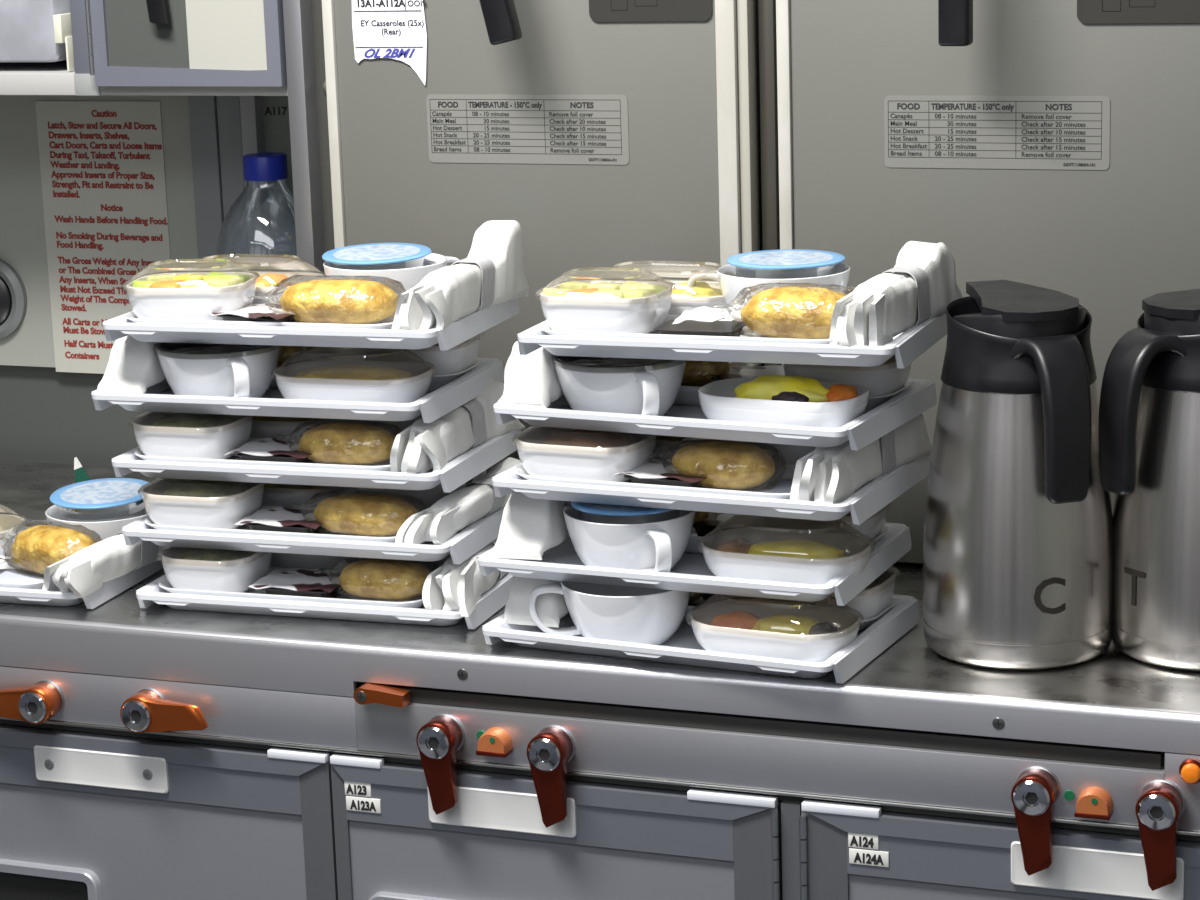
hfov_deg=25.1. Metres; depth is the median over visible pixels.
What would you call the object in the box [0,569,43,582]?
sachet
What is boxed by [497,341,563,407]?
bundle
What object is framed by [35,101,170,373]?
placard
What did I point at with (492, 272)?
bundle
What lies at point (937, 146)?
print
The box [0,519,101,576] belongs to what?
bread roll
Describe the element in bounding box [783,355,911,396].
dish
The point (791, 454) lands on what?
coffee cup
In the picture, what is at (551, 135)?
print
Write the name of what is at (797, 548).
meal portion
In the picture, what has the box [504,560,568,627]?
bundle
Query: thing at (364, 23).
print
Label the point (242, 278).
chunk
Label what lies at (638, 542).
coffee cup
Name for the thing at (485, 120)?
print
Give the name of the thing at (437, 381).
underplate
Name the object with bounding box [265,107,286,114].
print
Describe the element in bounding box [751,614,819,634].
meal portion
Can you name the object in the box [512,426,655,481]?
dish
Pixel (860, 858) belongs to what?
print
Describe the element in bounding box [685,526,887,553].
underplate
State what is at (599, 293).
chunk
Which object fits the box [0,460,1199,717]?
countertop
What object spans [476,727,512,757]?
handle
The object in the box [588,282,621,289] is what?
chunk
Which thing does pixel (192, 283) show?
chunk
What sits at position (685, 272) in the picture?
dish
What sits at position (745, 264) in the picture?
pot
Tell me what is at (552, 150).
print
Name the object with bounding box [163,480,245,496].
filling
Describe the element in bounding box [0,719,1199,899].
door frame
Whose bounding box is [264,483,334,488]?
meal portion
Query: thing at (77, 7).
trim
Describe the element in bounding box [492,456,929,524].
tray
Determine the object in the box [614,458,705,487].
sachet
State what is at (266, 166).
water bottle
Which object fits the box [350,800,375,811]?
print
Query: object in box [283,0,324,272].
trim
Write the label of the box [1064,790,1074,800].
indicator
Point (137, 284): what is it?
chunk
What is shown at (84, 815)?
trolley
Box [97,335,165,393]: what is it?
bundle
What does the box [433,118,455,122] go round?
print
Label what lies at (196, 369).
coffee cup
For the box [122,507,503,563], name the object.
tray
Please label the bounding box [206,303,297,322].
packet
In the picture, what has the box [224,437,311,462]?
tub
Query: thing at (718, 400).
dish
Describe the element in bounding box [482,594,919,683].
tray
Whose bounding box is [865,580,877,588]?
filling
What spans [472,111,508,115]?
print
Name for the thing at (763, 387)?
meal portion
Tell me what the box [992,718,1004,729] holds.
screw
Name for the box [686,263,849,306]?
coffee cup
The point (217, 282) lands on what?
chunk
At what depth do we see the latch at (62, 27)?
2.27 m
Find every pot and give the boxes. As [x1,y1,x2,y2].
[50,478,148,521]
[322,243,430,269]
[571,501,679,522]
[727,249,844,278]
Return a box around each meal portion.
[253,416,326,421]
[256,273,291,286]
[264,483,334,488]
[293,363,413,379]
[656,435,691,440]
[672,281,721,296]
[710,611,759,629]
[713,538,752,553]
[734,375,828,401]
[748,539,844,558]
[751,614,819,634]
[772,391,808,401]
[808,622,837,634]
[826,384,857,401]
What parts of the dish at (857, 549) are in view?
clear lid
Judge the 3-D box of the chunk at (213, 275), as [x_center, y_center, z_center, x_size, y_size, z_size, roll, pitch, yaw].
[-0.286,-0.126,2.025,0.022,0.013,0.017,5,14,28]
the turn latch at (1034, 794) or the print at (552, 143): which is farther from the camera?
the print at (552, 143)
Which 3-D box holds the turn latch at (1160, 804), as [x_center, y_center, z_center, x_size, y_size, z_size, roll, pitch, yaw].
[0.359,0.249,1.736,0.029,0.071,0.024,3,13,21]
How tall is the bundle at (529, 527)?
0.046 m
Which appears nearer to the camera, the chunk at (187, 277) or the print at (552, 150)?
the chunk at (187, 277)
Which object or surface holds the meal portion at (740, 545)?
in the dish at (857, 549)
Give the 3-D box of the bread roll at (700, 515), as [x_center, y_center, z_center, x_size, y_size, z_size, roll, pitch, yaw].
[0.037,0.042,1.978,0.128,0.032,0.054,4,14,23]
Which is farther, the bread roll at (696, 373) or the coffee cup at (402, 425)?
the coffee cup at (402, 425)
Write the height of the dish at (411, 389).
0.044 m
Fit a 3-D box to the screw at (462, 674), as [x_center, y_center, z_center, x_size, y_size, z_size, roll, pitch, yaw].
[-0.097,0.158,1.903,0.008,0.008,0.001,3,13,21]
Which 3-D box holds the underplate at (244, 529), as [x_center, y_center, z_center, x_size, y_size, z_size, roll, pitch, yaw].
[-0.233,0.060,2.025,0.220,0.018,0.074,2,13,18]
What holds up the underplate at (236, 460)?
on the tray at (474, 461)
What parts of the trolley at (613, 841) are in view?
handle, panel, rail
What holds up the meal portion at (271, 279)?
in the dish at (293, 264)
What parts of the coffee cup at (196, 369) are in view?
clear lid, handle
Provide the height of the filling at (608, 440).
0.026 m
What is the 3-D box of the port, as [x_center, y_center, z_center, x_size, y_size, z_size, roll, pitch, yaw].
[-0.578,-0.142,2.538,0.080,0.080,0.016,3,13,21]
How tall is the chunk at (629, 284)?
0.013 m
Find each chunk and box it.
[132,280,158,287]
[146,274,176,281]
[149,280,185,287]
[173,274,204,280]
[180,280,209,287]
[204,272,225,279]
[207,278,238,286]
[219,274,249,283]
[543,288,571,296]
[559,280,590,289]
[561,288,597,297]
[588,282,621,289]
[592,290,623,297]
[620,281,650,289]
[621,289,655,297]
[637,284,667,293]
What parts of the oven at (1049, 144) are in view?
handle, display frame, control panel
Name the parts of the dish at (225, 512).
clear lid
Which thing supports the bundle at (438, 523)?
on the tray at (474, 537)
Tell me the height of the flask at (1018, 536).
0.248 m
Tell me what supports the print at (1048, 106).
on the oven at (1049, 144)
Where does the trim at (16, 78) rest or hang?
attached to the wall
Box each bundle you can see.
[42,532,165,597]
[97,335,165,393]
[390,378,525,473]
[392,220,529,330]
[395,457,520,544]
[422,538,507,616]
[489,491,570,559]
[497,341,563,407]
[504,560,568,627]
[790,413,931,503]
[829,241,962,346]
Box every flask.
[923,280,1112,670]
[1098,289,1199,671]
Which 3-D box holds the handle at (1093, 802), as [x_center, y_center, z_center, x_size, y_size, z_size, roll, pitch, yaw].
[0.320,0.229,1.752,0.023,0.018,0.013,3,13,21]
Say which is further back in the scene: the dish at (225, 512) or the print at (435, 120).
the print at (435, 120)
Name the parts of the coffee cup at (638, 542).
handle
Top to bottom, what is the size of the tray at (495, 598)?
0.018 m
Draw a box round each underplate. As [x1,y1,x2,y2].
[0,556,43,588]
[125,312,392,328]
[134,438,400,471]
[144,505,395,542]
[158,567,423,607]
[269,359,480,392]
[515,459,794,498]
[540,315,833,343]
[674,380,911,413]
[682,599,894,631]
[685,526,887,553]
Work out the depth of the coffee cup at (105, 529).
2.16 m
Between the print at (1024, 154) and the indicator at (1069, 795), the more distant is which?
the print at (1024, 154)
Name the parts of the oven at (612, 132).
handle, control panel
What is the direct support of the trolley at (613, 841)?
attached to the trim
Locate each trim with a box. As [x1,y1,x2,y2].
[0,60,287,95]
[0,665,1199,830]
[70,0,94,73]
[74,74,100,95]
[188,96,248,260]
[239,96,272,271]
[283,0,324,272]
[311,0,334,251]
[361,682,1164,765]
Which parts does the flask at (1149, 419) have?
handle, pour lever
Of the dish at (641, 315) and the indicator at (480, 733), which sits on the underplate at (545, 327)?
the dish at (641, 315)
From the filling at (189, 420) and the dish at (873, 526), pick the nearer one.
the dish at (873, 526)
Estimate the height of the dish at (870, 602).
0.038 m
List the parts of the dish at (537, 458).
clear lid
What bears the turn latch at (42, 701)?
attached to the trim at (904, 774)
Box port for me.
[0,259,26,338]
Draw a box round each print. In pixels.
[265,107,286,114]
[346,784,366,794]
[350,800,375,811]
[357,0,404,6]
[361,20,423,27]
[382,28,400,35]
[408,0,425,5]
[432,111,450,116]
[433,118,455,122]
[433,126,461,129]
[433,133,456,136]
[434,147,460,150]
[436,140,464,143]
[438,102,457,106]
[468,102,541,109]
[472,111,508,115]
[473,133,509,137]
[473,140,509,144]
[474,147,509,151]
[484,119,508,122]
[549,112,591,116]
[549,119,605,123]
[550,126,605,130]
[550,134,605,137]
[550,141,605,145]
[550,148,593,152]
[570,102,593,107]
[589,158,613,160]
[850,836,873,847]
[854,852,883,864]
[890,113,911,119]
[891,121,916,125]
[891,128,923,132]
[891,136,917,140]
[891,143,926,147]
[891,151,921,155]
[897,103,919,108]
[931,103,1012,111]
[935,114,975,118]
[935,136,975,140]
[935,144,975,148]
[935,151,975,155]
[947,121,975,125]
[948,129,975,133]
[1021,129,1084,134]
[1021,137,1084,141]
[1022,114,1070,118]
[1022,122,1084,126]
[1022,144,1084,149]
[1022,152,1070,156]
[1046,104,1071,109]
[1064,163,1094,165]
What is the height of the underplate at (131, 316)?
0.018 m
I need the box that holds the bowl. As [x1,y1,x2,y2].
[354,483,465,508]
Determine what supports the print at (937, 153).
on the oven at (1049, 144)
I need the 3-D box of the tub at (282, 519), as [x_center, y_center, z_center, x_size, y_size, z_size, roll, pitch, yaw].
[-0.232,0.055,2.015,0.066,0.014,0.050,2,13,18]
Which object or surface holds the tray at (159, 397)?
on the bundle at (422, 447)
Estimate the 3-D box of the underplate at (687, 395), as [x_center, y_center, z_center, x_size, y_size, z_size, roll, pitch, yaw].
[0.112,-0.042,1.931,0.220,0.018,0.074,4,14,26]
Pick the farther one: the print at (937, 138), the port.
the port
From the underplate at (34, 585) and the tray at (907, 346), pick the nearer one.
the tray at (907, 346)
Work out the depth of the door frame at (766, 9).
2.07 m
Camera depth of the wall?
2.52 m
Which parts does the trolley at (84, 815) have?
handle, panel, rail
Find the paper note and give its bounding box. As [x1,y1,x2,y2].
[352,0,426,84]
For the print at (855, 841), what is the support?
on the trim
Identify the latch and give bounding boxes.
[0,680,64,723]
[53,13,74,71]
[120,688,208,732]
[353,683,409,707]
[416,714,464,814]
[527,725,574,827]
[1011,766,1060,875]
[1135,780,1184,890]
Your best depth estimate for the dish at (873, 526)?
1.89 m
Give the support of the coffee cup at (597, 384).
on the tray at (680, 420)
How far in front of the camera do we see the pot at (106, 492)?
2.15 m
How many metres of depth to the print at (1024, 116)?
1.97 m
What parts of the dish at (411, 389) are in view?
clear lid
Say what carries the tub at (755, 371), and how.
on the underplate at (687, 395)
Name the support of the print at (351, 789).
on the trim
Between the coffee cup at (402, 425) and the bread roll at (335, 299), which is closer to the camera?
the bread roll at (335, 299)
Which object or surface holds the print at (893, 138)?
on the oven at (1049, 144)
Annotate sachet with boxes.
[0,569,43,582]
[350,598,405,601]
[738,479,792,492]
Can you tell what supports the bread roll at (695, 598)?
on the underplate at (863, 624)
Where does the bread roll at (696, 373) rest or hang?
on the underplate at (687, 395)
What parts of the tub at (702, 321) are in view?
film lid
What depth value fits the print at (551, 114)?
2.11 m
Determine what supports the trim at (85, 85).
attached to the wall
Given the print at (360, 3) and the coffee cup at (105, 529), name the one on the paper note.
the print at (360, 3)
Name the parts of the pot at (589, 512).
foil lid, pot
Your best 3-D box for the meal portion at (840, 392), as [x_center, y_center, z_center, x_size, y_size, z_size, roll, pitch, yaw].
[0.162,-0.037,1.823,0.025,0.015,0.030,4,14,26]
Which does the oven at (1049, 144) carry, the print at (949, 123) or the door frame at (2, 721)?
the print at (949, 123)
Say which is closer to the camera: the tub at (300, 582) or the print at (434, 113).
the tub at (300, 582)
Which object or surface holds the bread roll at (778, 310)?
on the underplate at (545, 327)
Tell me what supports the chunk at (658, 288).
in the dish at (641, 315)
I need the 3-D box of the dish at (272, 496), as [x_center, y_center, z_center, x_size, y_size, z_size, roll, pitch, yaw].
[-0.246,0.027,2.115,0.120,0.044,0.076,2,13,18]
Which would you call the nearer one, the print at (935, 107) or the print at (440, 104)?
the print at (935, 107)
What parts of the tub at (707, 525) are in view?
film lid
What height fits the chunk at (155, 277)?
0.013 m
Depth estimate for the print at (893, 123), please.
2.01 m
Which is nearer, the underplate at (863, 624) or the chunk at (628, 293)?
the chunk at (628, 293)
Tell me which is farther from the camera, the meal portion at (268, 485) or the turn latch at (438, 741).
the meal portion at (268, 485)
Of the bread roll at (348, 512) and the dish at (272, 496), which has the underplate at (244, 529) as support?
the bread roll at (348, 512)
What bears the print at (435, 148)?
on the oven at (612, 132)
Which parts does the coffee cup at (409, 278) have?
handle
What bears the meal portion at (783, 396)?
in the dish at (718, 400)
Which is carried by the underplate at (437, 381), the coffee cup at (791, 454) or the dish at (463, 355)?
the dish at (463, 355)
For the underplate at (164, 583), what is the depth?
2.00 m
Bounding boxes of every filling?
[153,413,235,427]
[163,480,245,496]
[176,547,256,560]
[543,429,631,447]
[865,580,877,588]
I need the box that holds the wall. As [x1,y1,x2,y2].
[0,95,296,466]
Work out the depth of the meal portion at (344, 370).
1.99 m
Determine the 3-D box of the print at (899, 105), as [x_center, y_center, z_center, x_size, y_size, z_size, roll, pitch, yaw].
[0.230,-0.256,2.009,0.017,0.005,0.001,3,13,21]
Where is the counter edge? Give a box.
[0,614,1199,754]
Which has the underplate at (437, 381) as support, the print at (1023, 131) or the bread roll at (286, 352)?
the bread roll at (286, 352)
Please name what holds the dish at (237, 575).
on the underplate at (164, 583)
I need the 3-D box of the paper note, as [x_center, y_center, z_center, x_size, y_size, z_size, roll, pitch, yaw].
[-0.167,-0.343,2.141,0.065,0.108,0.002,3,13,21]
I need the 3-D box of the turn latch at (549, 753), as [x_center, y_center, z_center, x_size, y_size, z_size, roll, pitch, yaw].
[-0.034,0.229,1.884,0.029,0.071,0.024,3,13,21]
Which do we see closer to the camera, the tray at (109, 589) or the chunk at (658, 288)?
the chunk at (658, 288)
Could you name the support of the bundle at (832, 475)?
on the tray at (867, 500)
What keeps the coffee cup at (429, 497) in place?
on the tray at (474, 537)
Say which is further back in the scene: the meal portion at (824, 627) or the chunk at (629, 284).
the chunk at (629, 284)
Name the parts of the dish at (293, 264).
clear lid, dish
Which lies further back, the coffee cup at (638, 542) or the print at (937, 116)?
the print at (937, 116)
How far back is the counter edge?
1.88 m
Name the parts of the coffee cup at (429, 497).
handle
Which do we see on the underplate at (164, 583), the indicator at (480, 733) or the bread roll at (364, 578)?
the bread roll at (364, 578)
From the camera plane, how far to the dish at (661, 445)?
1.93 m
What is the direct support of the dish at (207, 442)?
on the underplate at (236, 460)
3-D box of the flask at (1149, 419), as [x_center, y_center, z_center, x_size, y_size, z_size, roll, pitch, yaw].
[0.410,0.015,1.834,0.138,0.248,0.130,1,13,12]
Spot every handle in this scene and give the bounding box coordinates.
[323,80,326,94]
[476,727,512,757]
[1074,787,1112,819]
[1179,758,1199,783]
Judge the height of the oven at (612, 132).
0.610 m
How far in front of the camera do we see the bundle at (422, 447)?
1.98 m
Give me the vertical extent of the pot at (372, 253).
0.049 m
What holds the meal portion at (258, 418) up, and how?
in the dish at (260, 429)
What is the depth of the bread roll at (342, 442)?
1.99 m
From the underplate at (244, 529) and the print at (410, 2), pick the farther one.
the print at (410, 2)
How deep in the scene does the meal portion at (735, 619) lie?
1.86 m
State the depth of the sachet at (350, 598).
1.99 m
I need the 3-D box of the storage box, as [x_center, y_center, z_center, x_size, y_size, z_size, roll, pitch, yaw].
[-0.519,-0.409,2.350,0.174,0.133,0.122,3,13,21]
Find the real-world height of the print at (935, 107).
0.006 m
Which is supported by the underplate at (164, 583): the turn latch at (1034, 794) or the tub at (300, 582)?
the tub at (300, 582)
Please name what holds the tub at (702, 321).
on the underplate at (545, 327)
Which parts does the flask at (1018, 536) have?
pour lever, handle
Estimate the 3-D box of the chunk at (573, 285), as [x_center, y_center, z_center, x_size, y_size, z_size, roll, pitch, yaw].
[-0.015,-0.112,1.882,0.024,0.013,0.016,9,17,41]
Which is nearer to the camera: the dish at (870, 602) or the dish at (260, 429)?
the dish at (870, 602)
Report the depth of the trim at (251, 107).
2.40 m
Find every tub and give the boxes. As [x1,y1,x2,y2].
[0,558,9,563]
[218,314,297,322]
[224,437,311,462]
[235,507,322,533]
[249,569,341,597]
[294,359,363,362]
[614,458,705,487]
[653,305,745,336]
[693,513,747,535]
[698,592,771,602]
[709,364,784,380]
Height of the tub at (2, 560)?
0.014 m
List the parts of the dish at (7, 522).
dish, clear lid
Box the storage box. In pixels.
[0,0,69,61]
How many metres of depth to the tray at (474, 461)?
1.99 m
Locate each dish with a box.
[0,503,28,555]
[122,259,259,320]
[129,412,256,458]
[138,478,263,528]
[157,546,271,592]
[200,254,325,303]
[250,419,343,439]
[262,486,354,507]
[270,552,352,570]
[271,346,435,402]
[364,332,483,374]
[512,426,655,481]
[536,267,676,333]
[610,261,725,314]
[652,440,697,459]
[686,594,863,661]
[698,377,868,427]
[698,514,874,584]
[772,566,899,619]
[773,501,892,538]
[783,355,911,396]
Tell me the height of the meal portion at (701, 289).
0.016 m
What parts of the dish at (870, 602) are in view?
clear lid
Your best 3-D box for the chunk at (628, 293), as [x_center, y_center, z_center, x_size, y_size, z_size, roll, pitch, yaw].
[0.026,-0.104,1.842,0.023,0.012,0.017,7,16,35]
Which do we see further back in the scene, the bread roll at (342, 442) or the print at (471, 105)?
the print at (471, 105)
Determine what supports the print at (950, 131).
on the oven at (1049, 144)
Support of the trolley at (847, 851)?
attached to the trim
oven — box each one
[322,0,763,484]
[776,0,1199,563]
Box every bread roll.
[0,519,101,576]
[248,275,405,323]
[272,420,402,465]
[277,346,305,366]
[285,490,426,536]
[314,557,438,600]
[646,438,795,490]
[681,360,758,386]
[688,592,703,603]
[691,511,728,533]
[710,282,854,338]
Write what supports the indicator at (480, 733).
attached to the trim at (904, 774)
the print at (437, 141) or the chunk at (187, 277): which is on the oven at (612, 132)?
the print at (437, 141)
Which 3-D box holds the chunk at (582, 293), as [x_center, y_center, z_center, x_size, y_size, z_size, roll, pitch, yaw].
[-0.013,-0.103,1.847,0.024,0.013,0.017,1,13,12]
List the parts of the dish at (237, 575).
clear lid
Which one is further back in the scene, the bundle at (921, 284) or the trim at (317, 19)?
the trim at (317, 19)
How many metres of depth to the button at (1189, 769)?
1.72 m
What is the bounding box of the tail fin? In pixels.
[74,457,89,482]
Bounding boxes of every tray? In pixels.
[0,559,162,608]
[0,587,83,605]
[91,358,503,422]
[102,298,518,350]
[111,429,520,492]
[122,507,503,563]
[136,573,512,628]
[477,522,911,605]
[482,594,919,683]
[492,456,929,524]
[493,378,936,450]
[517,313,946,367]
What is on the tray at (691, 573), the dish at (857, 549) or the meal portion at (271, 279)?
the dish at (857, 549)
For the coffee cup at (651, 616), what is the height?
0.045 m
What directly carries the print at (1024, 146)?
on the oven at (1049, 144)
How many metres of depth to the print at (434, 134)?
2.15 m
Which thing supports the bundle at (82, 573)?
on the tray at (109, 589)
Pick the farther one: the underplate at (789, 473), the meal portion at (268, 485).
the meal portion at (268, 485)
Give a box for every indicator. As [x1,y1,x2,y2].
[477,730,484,738]
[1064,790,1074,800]
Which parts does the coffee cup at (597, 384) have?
clear lid, handle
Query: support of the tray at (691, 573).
on the tray at (682, 647)
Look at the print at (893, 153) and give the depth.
2.02 m
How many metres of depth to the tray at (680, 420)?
1.83 m
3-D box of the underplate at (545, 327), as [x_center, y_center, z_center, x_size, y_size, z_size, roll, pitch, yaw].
[0.069,-0.076,1.841,0.220,0.018,0.074,3,13,20]
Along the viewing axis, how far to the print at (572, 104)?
2.10 m
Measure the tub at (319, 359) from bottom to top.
0.014 m
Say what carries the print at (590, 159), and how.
on the oven at (612, 132)
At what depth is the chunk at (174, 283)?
1.99 m
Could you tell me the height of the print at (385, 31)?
0.006 m
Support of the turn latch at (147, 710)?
attached to the trim at (904, 774)
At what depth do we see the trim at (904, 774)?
1.86 m
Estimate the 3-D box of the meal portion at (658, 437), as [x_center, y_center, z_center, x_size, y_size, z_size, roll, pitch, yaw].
[0.045,-0.012,1.967,0.093,0.018,0.053,4,14,24]
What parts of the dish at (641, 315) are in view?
clear lid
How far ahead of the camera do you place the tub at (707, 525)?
1.96 m
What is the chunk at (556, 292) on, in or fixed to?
in the dish at (641, 315)
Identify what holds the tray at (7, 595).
on the tray at (109, 589)
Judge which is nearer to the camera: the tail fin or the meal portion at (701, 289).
the meal portion at (701, 289)
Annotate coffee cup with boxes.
[45,504,147,539]
[154,342,280,397]
[323,253,458,302]
[344,415,421,429]
[354,470,485,508]
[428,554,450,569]
[529,581,690,644]
[552,355,686,415]
[563,504,695,572]
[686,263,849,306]
[765,443,815,463]
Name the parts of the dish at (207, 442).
clear lid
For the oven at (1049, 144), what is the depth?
1.99 m
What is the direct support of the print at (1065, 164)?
on the oven at (1049, 144)
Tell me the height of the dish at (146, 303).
0.045 m
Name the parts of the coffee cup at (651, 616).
handle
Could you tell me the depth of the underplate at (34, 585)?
2.05 m
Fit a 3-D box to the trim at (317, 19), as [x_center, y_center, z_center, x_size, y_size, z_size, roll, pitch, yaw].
[-0.191,-0.238,2.284,0.018,0.610,0.165,3,13,21]
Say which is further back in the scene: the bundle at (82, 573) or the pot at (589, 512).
the bundle at (82, 573)
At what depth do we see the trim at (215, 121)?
2.42 m
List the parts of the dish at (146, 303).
clear lid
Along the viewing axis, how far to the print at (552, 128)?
2.11 m
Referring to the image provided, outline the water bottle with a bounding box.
[216,152,294,256]
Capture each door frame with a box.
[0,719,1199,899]
[758,0,781,365]
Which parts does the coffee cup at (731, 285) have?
handle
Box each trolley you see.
[0,724,337,899]
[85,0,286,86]
[330,754,782,899]
[799,800,1199,899]
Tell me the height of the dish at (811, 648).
0.044 m
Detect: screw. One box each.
[457,669,467,679]
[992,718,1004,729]
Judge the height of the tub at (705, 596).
0.014 m
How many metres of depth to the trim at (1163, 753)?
1.75 m
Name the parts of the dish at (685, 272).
clear lid, dish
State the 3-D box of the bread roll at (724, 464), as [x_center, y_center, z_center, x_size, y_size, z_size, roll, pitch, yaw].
[0.085,0.008,1.857,0.112,0.032,0.055,5,14,28]
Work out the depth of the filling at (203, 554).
2.03 m
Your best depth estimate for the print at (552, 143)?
2.11 m
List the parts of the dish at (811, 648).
clear lid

